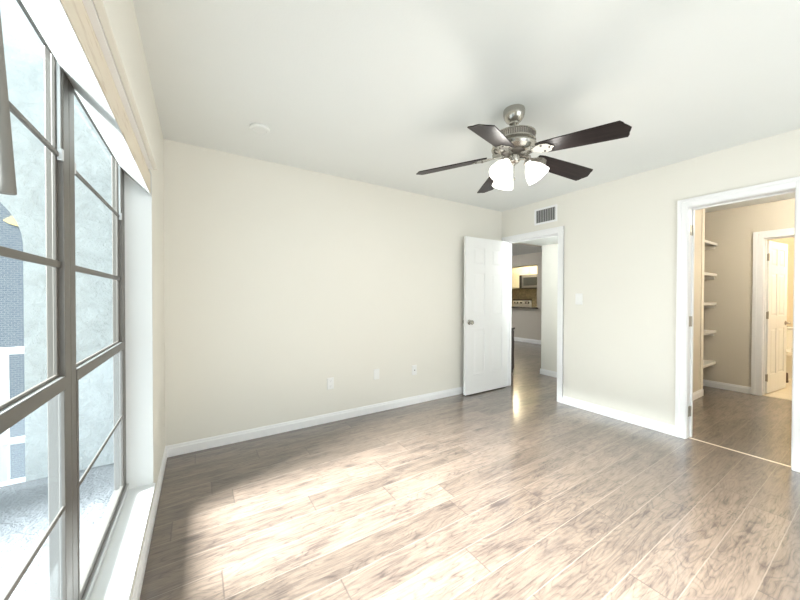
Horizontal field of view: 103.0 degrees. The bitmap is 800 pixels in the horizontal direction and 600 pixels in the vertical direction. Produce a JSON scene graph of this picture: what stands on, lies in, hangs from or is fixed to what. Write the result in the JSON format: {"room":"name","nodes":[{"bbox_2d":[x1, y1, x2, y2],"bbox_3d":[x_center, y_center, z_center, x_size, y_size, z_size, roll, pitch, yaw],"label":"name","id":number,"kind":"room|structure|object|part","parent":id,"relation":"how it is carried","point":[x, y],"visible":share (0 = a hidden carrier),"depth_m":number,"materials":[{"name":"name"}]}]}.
{"room":"empty bedroom","nodes":[
{"label":"empty bedroom","id":0,"kind":"room"},
{"bbox_2d":[108,0,164,599],"bbox_3d":[-0.661,0.009,0.500,0.140,2.440,4.492,0,1,-32],"label":"wall","id":1,"kind":"structure","parent":0,"point":[123,11],"depth_m":1.90,"materials":[{"name":"beige paint"}]},
{"bbox_2d":[0,0,72,599],"bbox_3d":[-0.803,0.133,0.616,0.051,1.810,0.868,0,1,-32],"label":"window","id":2,"kind":"structure","parent":1,"relation":"in","point":[55,390],"depth_m":0.93,"materials":[{"name":"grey metal"}]},
{"bbox_3d":[-0.806,-0.240,0.611,0.008,0.982,0.767,0,1,-32],"label":"sash","id":3,"kind":"part","parent":2,"relation":"part of","materials":[{"name":"clear glass"}]},
{"bbox_3d":[-0.798,0.613,0.626,0.014,0.766,0.765,0,1,-32],"label":"sash","id":4,"kind":"part","parent":2,"relation":"part of","materials":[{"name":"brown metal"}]},
{"bbox_2d":[21,0,151,196],"bbox_3d":[-0.742,-0.633,0.644,0.119,0.130,2.615,0,1,-32],"label":"lining","id":5,"kind":"object","parent":1,"relation":"attached to","point":[50,17],"visible":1,"depth_m":0.87,"materials":[{"name":"white fabric"}]},
{"bbox_2d":[0,12,16,194],"bbox_3d":[-0.721,-0.412,0.574,0.029,0.432,0.047,0,1,-32],"label":"vane","id":6,"kind":"object","parent":5,"relation":"hanging from","point":[7,166],"visible":1,"depth_m":0.57,"materials":[{"name":"grey fabric"}]},
{"bbox_2d":[68,79,128,599],"bbox_3d":[-1.269,0.124,1.351,0.051,1.810,0.869,0,1,-32],"label":"window","id":7,"kind":"structure","parent":1,"relation":"in","point":[84,577],"depth_m":1.33,"materials":[{"name":"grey metal"}]},
{"bbox_3d":[-1.265,-0.249,1.336,0.008,0.982,0.745,0,1,-32],"label":"sash","id":8,"kind":"part","parent":7,"relation":"part of","materials":[{"name":"clear glass"}]},
{"bbox_3d":[-1.257,0.605,1.351,0.014,0.766,0.743,0,1,-32],"label":"sash","id":9,"kind":"part","parent":7,"relation":"part of","materials":[{"name":"glass"}]},
{"bbox_2d":[60,0,150,192],"bbox_3d":[-0.673,-0.622,0.649,0.002,0.101,2.550,0,1,-32],"label":"wall strip","id":10,"kind":"object","parent":1,"relation":"attached to","point":[75,10],"visible":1,"depth_m":0.86,"materials":[{"name":"paint"}]},
{"bbox_2d":[82,0,157,169],"bbox_3d":[-0.572,-0.694,0.524,0.040,0.045,2.710,0,1,-32],"label":"valance board","id":11,"kind":"object","parent":1,"relation":"attached to","point":[99,12],"visible":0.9,"depth_m":0.93,"materials":[{"name":"white light natural wood"}]},
{"bbox_2d":[89,483,155,599],"bbox_3d":[-0.743,1.053,0.663,0.135,0.020,2.615,0,1,-32],"label":"window sill","id":12,"kind":"structure","parent":1,"relation":"attached to","point":[115,578],"depth_m":1.32,"materials":[{"name":"white paint"}]},
{"bbox_2d":[124,173,153,488],"bbox_3d":[-1.456,0.169,1.756,0.141,1.761,0.012,0,1,-32],"label":"lining","id":13,"kind":"object","parent":1,"relation":"attached to","point":[137,202],"visible":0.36,"depth_m":1.76,"materials":[{"name":"white paint"}]},
{"bbox_2d":[131,447,166,599],"bbox_3d":[-0.627,1.184,0.598,0.012,0.087,4.358,0,1,-32],"label":"baseboard","id":14,"kind":"structure","parent":1,"relation":"attached to","point":[137,588],"depth_m":1.56,"materials":[{"name":"white wood"}]},
{"bbox_2d":[163,139,501,445],"bbox_3d":[-0.274,-0.021,3.462,3.965,2.440,0.100,0,1,-32],"label":"wall","id":15,"kind":"structure","parent":0,"point":[280,280],"depth_m":2.98,"materials":[{"name":"beige paint"}]},
{"bbox_2d":[165,386,463,457],"bbox_3d":[-0.187,1.155,3.464,3.825,0.087,0.012,0,1,-32],"label":"baseboard","id":16,"kind":"structure","parent":15,"relation":"attached to","point":[225,439],"depth_m":2.96,"materials":[{"name":"white wood"}]},
{"bbox_2d":[327,377,333,389],"bbox_3d":[-0.687,0.820,3.146,0.069,0.114,0.009,0,1,-32],"label":"wall outlet","id":17,"kind":"object","parent":15,"relation":"attached to","point":[330,381],"visible":1,"depth_m":3.14,"materials":[{"name":"white plastic"}]},
{"bbox_2d":[374,369,378,379],"bbox_3d":[-0.251,0.792,3.422,0.069,0.114,0.008,0,1,-32],"label":"wall outlet","id":18,"kind":"object","parent":15,"relation":"attached to","point":[376,371],"visible":1,"depth_m":3.42,"materials":[{"name":"white plastic"}]},
{"bbox_2d":[412,365,416,374],"bbox_3d":[0.170,0.806,3.684,0.069,0.114,0.015,0,1,-32],"label":"wall outlet","id":19,"kind":"object","parent":15,"relation":"attached to","point":[414,367],"visible":1,"depth_m":3.69,"materials":[{"name":"white plastic"}]},
{"bbox_2d":[133,0,799,255],"bbox_3d":[2.007,-1.300,5.595,10.111,0.117,10.270,0,1,-32],"label":"ceiling","id":20,"kind":"structure","parent":0,"point":[384,93],"depth_m":1.77,"materials":[{"name":"white paint"}]},
{"bbox_2d":[416,104,631,192],"bbox_3d":[0.758,-0.976,1.994,1.197,0.495,1.180,0,1,-32],"label":"ceiling fan","id":21,"kind":"object","parent":20,"relation":"hanging from","point":[514,143],"visible":1,"depth_m":1.93,"materials":[{"name":"brown wood"}]},
{"bbox_3d":[0.337,-0.893,2.125,0.472,0.006,0.137,-6,12,16],"label":"blade","id":22,"kind":"part","parent":21,"relation":"part of","materials":[{"name":"brown wood"}]},
{"bbox_3d":[0.707,-0.911,2.414,0.137,0.006,0.472,-13,-2,-3],"label":"blade","id":23,"kind":"part","parent":21,"relation":"part of","materials":[{"name":"brown wood"}]},
{"bbox_3d":[0.499,-0.866,1.687,0.137,0.006,0.472,16,18,31],"label":"blade","id":24,"kind":"part","parent":21,"relation":"part of","materials":[{"name":"brown wood"}]},
{"bbox_3d":[0.617,-0.799,1.927,0.138,0.143,0.141,0,1,-32],"label":"lamp shade","id":25,"kind":"part","parent":21,"relation":"part of","materials":[{"name":"white glass"}]},
{"bbox_3d":[0.699,-0.802,2.153,0.139,0.143,0.136,0,1,-32],"label":"lamp shade","id":26,"kind":"part","parent":21,"relation":"part of","materials":[{"name":"white glass"}]},
{"bbox_3d":[0.782,-0.874,1.992,0.071,0.052,0.046,0,1,20],"label":"light arm","id":27,"kind":"part","parent":21,"relation":"part of","materials":[{"name":"silver metal"}]},
{"bbox_3d":[0.853,-0.799,1.969,0.137,0.143,0.137,0,1,-32],"label":"lamp shade","id":28,"kind":"part","parent":21,"relation":"part of","materials":[{"name":"white glass"}]},
{"bbox_3d":[1.096,-0.895,2.151,0.472,0.006,0.137,5,-14,-20],"label":"blade","id":29,"kind":"part","parent":21,"relation":"part of","materials":[{"name":"brown wood"}]},
{"bbox_3d":[0.964,-0.866,1.702,0.137,0.006,0.472,16,-1,-39],"label":"blade","id":30,"kind":"part","parent":21,"relation":"part of","materials":[{"name":"brown wood"}]},
{"bbox_2d":[139,341,799,599],"bbox_3d":[1.986,1.218,5.683,9.871,0.086,10.150,0,1,-32],"label":"floor","id":31,"kind":"structure","parent":0,"point":[515,491],"depth_m":1.87,"materials":[{"name":"laminate"}]},
{"bbox_2d":[511,327,514,372],"bbox_3d":[1.595,0.811,5.337,0.410,0.745,0.537,0,1,-32],"label":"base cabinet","id":32,"kind":"object","parent":31,"relation":"on","point":[512,328],"visible":0.15,"depth_m":5.21,"materials":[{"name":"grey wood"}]},
{"bbox_3d":[1.800,0.801,5.189,0.170,0.610,0.016,0,1,-32],"label":"door","id":33,"kind":"part","parent":32,"relation":"part of","materials":[{"name":"grey wood"}]},
{"bbox_2d":[513,299,531,306],"bbox_3d":[4.032,0.534,11.014,0.697,1.152,0.724,0,1,-32],"label":"range","id":34,"kind":"object","parent":31,"relation":"on","point":[516,302],"visible":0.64,"depth_m":11.13,"materials":[{"name":"white metal"}]},
{"bbox_2d":[689,437,790,466],"bbox_3d":[2.710,1.213,2.568,0.018,0.004,0.581,0,1,-32],"label":"threshold strip","id":35,"kind":"object","parent":31,"relation":"on","point":[689,437],"visible":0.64,"depth_m":2.53,"materials":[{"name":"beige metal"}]},
{"bbox_2d":[786,326,792,378],"bbox_3d":[5.968,0.804,4.951,0.755,0.775,0.470,0,1,-32],"label":"toilet","id":36,"kind":"object","parent":31,"relation":"on","point":[789,345],"visible":0.13,"depth_m":4.85,"materials":[{"name":"white ceramic"}]},
{"bbox_3d":[6.190,0.640,5.090,0.200,0.380,0.440,0,1,-32],"label":"tank","id":37,"kind":"part","parent":36,"relation":"part of","materials":[{"name":"white ceramic"}]},
{"bbox_3d":[5.889,0.778,4.901,0.570,0.044,0.376,0,1,-32],"label":"seat lid","id":38,"kind":"part","parent":36,"relation":"part of","materials":[{"name":"white ceramic"}]},
{"bbox_2d":[512,265,536,306],"bbox_3d":[5.005,-0.080,10.224,0.100,2.440,5.684,0,1,-32],"label":"wall","id":39,"kind":"structure","parent":0,"point":[530,294],"depth_m":11.08,"materials":[{"name":"beige tile"}]},
{"bbox_2d":[512,268,519,288],"bbox_3d":[4.045,-0.783,11.291,0.373,0.720,0.740,0,1,-32],"label":"upper cabinet","id":40,"kind":"object","parent":39,"relation":"attached to","point":[515,271],"visible":0.31,"depth_m":11.05,"materials":[{"name":"beige paint"}]},
{"bbox_2d":[520,266,536,274],"bbox_3d":[4.447,-1.000,10.654,0.373,0.270,0.758,0,1,-32],"label":"upper cabinet","id":41,"kind":"object","parent":39,"relation":"attached to","point":[531,270],"visible":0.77,"depth_m":10.61,"materials":[{"name":"beige paint"}]},
{"bbox_3d":[4.217,-1.002,10.732,0.020,0.262,0.371,0,1,-32],"label":"door","id":42,"kind":"part","parent":41,"relation":"part of","materials":[{"name":"beige paint"}]},
{"bbox_2d":[519,274,536,288],"bbox_3d":[4.425,-0.633,10.580,0.493,0.448,0.756,0,1,-32],"label":"microwave","id":43,"kind":"object","parent":41,"relation":"attached to","point":[525,281],"visible":0.59,"depth_m":10.51,"materials":[{"name":"silver plastic"}]},
{"bbox_3d":[4.081,-0.637,10.759,0.024,0.425,0.086,0,1,-32],"label":"control panel","id":44,"kind":"part","parent":43,"relation":"part of","materials":[{"name":"black plastic"}]},
{"bbox_3d":[4.420,-0.998,10.412,0.020,0.262,0.371,0,1,-32],"label":"door","id":45,"kind":"part","parent":41,"relation":"part of","materials":[{"name":"beige paint"}]},
{"bbox_2d":[511,252,541,339],"bbox_3d":[3.354,-0.072,9.113,0.120,2.440,5.794,0,1,-32],"label":"wall","id":46,"kind":"structure","parent":0,"point":[526,322],"depth_m":8.70,"materials":[{"name":"beige paint"}]},
{"bbox_2d":[512,307,537,308],"bbox_3d":[3.244,0.190,9.269,0.340,0.032,1.814,0,1,-32],"label":"countertop","id":47,"kind":"structure","parent":46,"relation":"attached to","point":[512,307],"depth_m":8.59,"materials":[{"name":"grey stone"}]},
{"bbox_2d":[514,337,540,343],"bbox_3d":[3.265,1.093,9.135,0.012,0.109,5.684,0,1,-32],"label":"baseboard","id":48,"kind":"structure","parent":46,"relation":"attached to","point":[534,341],"depth_m":8.74,"materials":[{"name":"white wood"}]},
{"bbox_2d":[514,243,541,246],"bbox_3d":[1.900,-1.067,4.939,1.076,0.368,0.100,0,1,-32],"label":"wall","id":49,"kind":"structure","parent":0,"point":[514,243],"depth_m":5.00,"materials":[{"name":"beige paint"}]},
{"bbox_2d":[519,236,557,245],"bbox_3d":[2.305,-0.910,4.301,1.076,0.068,1.416,0,1,-32],"label":"ceiling","id":50,"kind":"structure","parent":0,"point":[550,240],"depth_m":4.74,"materials":[{"name":"white paint"}]},
{"bbox_2d":[541,243,557,371],"bbox_3d":[3.511,-0.029,5.075,3.936,2.440,1.416,0,1,-32],"label":"wall","id":51,"kind":"structure","parent":0,"point":[549,252],"depth_m":5.02,"materials":[{"name":"beige paint"}]},
{"bbox_2d":[540,368,703,399],"bbox_3d":[3.603,1.148,4.937,3.936,0.087,1.797,0,1,-32],"label":"baseboard","id":52,"kind":"structure","parent":51,"relation":"attached to","point":[542,371],"depth_m":4.92,"materials":[{"name":"white wood"}]},
{"bbox_2d":[502,128,799,425],"bbox_3d":[2.617,-0.007,2.707,0.110,2.440,4.472,0,1,-32],"label":"wall","id":53,"kind":"structure","parent":0,"point":[620,235],"depth_m":3.13,"materials":[{"name":"beige paint"}]},
{"bbox_2d":[463,236,507,394],"bbox_3d":[1.144,0.188,4.180,0.796,1.985,0.163,0,1,-32],"label":"door","id":54,"kind":"structure","parent":53,"relation":"in","point":[485,322],"depth_m":4.14,"materials":[{"name":"white paint"}]},
{"bbox_2d":[502,226,563,402],"bbox_3d":[1.712,0.160,4.118,0.129,2.072,0.892,0,1,-32],"label":"door frame","id":55,"kind":"structure","parent":53,"relation":"attached to","point":[556,231],"depth_m":3.77,"materials":[{"name":"white wood"}]},
{"bbox_2d":[534,204,556,225],"bbox_3d":[1.784,-1.048,3.900,0.010,0.199,0.299,0,1,-32],"label":"air vent","id":56,"kind":"object","parent":53,"relation":"in","point":[548,214],"visible":1,"depth_m":3.90,"materials":[{"name":"white"}]},
{"bbox_2d":[575,293,582,304],"bbox_3d":[2.003,-0.019,3.563,0.009,0.124,0.079,0,1,-32],"label":"light switch","id":57,"kind":"object","parent":53,"relation":"attached to","point":[578,296],"visible":1,"depth_m":3.56,"materials":[{"name":"white plastic"}]},
{"bbox_2d":[562,396,674,435],"bbox_3d":[2.831,1.174,2.261,0.012,0.087,3.465,0,1,-32],"label":"baseboard","id":58,"kind":"structure","parent":53,"relation":"attached to","point":[637,420],"depth_m":3.19,"materials":[{"name":"white wood"}]},
{"bbox_2d":[675,176,799,471],"bbox_3d":[2.704,0.166,2.552,0.129,2.096,0.733,0,1,-32],"label":"door frame","id":59,"kind":"structure","parent":53,"relation":"attached to","point":[686,208],"depth_m":2.77,"materials":[{"name":"white paint"},{"name":"satin nickel"}]},
{"bbox_2d":[693,209,701,391],"bbox_3d":[3.283,-0.014,4.000,2.400,2.430,0.555,0,1,-32],"label":"wall","id":60,"kind":"structure","parent":0,"point":[698,213],"depth_m":3.91,"materials":[{"name":"beige paint"}]},
{"bbox_2d":[700,209,704,389],"bbox_3d":[3.771,-0.058,4.035,0.091,2.339,0.108,0,1,-32],"label":"trim","id":61,"kind":"structure","parent":60,"relation":"attached to","point":[703,210],"depth_m":3.98,"materials":[{"name":"beige wood"}]},
{"bbox_2d":[703,360,715,367],"bbox_3d":[3.968,0.871,4.393,0.625,0.076,0.438,0,1,-32],"label":"shelf","id":62,"kind":"object","parent":60,"relation":"attached to","point":[706,363],"visible":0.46,"depth_m":4.29,"materials":[{"name":"white wood"}]},
{"bbox_2d":[704,330,715,335],"bbox_3d":[3.969,0.446,4.389,0.625,0.076,0.438,0,1,-32],"label":"shelf","id":63,"kind":"object","parent":60,"relation":"attached to","point":[706,332],"visible":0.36,"depth_m":4.28,"materials":[{"name":"white wood"}]},
{"bbox_2d":[704,272,716,279],"bbox_3d":[3.970,-0.332,4.381,0.625,0.076,0.438,0,1,-32],"label":"shelf","id":64,"kind":"object","parent":60,"relation":"attached to","point":[707,276],"visible":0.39,"depth_m":4.38,"materials":[{"name":"white wood"}]},
{"bbox_2d":[704,302,716,307],"bbox_3d":[3.969,0.061,4.385,0.625,0.076,0.438,0,1,-32],"label":"shelf","id":65,"kind":"object","parent":60,"relation":"attached to","point":[706,304],"visible":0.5,"depth_m":4.34,"materials":[{"name":"white wood"}]},
{"bbox_2d":[705,240,717,249],"bbox_3d":[3.971,-0.749,4.377,0.625,0.076,0.438,0,1,-32],"label":"shelf","id":66,"kind":"object","parent":60,"relation":"attached to","point":[707,243],"visible":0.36,"depth_m":4.34,"materials":[{"name":"white wood"}]},
{"bbox_2d":[703,198,794,386],"bbox_3d":[4.962,-0.005,3.499,0.100,2.430,3.000,0,1,-32],"label":"wall","id":67,"kind":"structure","parent":0,"point":[733,229],"depth_m":4.23,"materials":[{"name":"beige paint"}]},
{"bbox_2d":[703,379,750,393],"bbox_3d":[4.315,1.155,4.423,0.012,0.087,0.770,0,1,-32],"label":"baseboard","id":68,"kind":"structure","parent":67,"relation":"attached to","point":[738,388],"depth_m":4.27,"materials":[{"name":"white wood"}]},
{"bbox_2d":[751,228,793,395],"bbox_3d":[4.805,0.168,3.730,0.119,2.076,0.899,0,1,-32],"label":"door frame","id":69,"kind":"structure","parent":67,"relation":"attached to","point":[760,239],"depth_m":4.03,"materials":[{"name":"white wood"}]},
{"bbox_2d":[765,240,790,393],"bbox_3d":[4.972,0.209,4.210,0.666,1.955,0.149,0,1,-26],"label":"door","id":70,"kind":"structure","parent":67,"relation":"in","point":[777,253],"depth_m":4.18,"materials":[{"name":"white paint"}]},
{"bbox_2d":[767,237,793,326],"bbox_3d":[5.943,-0.010,4.180,2.286,2.430,2.700,0,1,-32],"label":"wall","id":71,"kind":"structure","parent":0,"point":[790,241],"depth_m":5.28,"materials":[{"name":"paint"}]},
{"label":"outside","id":72,"kind":"structure","parent":0,"visible":0},
{"bbox_2d":[0,203,24,479],"bbox_3d":[-10.673,-0.777,8.619,8.200,9.800,4.800,0,1,-32],"label":"brick building","id":73,"kind":"structure","parent":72,"point":[11,270],"depth_m":7.36,"materials":[{"name":"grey brick"}]},
{"bbox_2d":[3,216,17,225],"bbox_3d":[-8.909,-1.858,7.338,0.328,0.335,0.030,0,1,-32],"label":"pennant","id":74,"kind":"object","parent":73,"relation":"attached to","point":[10,220],"visible":0.43,"depth_m":7.31,"materials":[{"name":"yellow fabric"}]},
{"bbox_2d":[0,347,24,481],"bbox_3d":[-3.373,0.856,2.135,1.200,1.000,0.050,0,1,-32],"label":"balcony railing","id":75,"kind":"object","parent":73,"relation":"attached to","point":[6,441],"visible":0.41,"depth_m":2.38,"materials":[{"name":"white metal"}]},
{"bbox_3d":[-3.372,0.381,2.130,1.200,0.050,0.050,0,1,-32],"label":"rail","id":76,"kind":"part","parent":75,"relation":"part of","materials":[{"name":"white metal"}]},
{"bbox_3d":[-3.373,1.066,2.137,1.200,0.040,0.050,0,1,-32],"label":"rail","id":77,"kind":"part","parent":75,"relation":"part of","materials":[{"name":"white paint"}]},
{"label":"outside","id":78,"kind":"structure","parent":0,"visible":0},
{"bbox_2d":[0,463,113,599],"bbox_3d":[-1.814,1.456,0.052,2.180,0.150,5.000,0,1,-32],"label":"ground","id":79,"kind":"structure","parent":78,"point":[23,505],"depth_m":1.93,"materials":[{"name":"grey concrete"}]},
{"bbox_2d":[0,0,113,481],"bbox_3d":[-3.310,-0.518,2.082,2.639,3.750,0.070,0,1,-32],"label":"wall","id":80,"kind":"structure","parent":79,"relation":"on","point":[23,48],"depth_m":2.43,"materials":[{"name":"white paint"}]}
]}

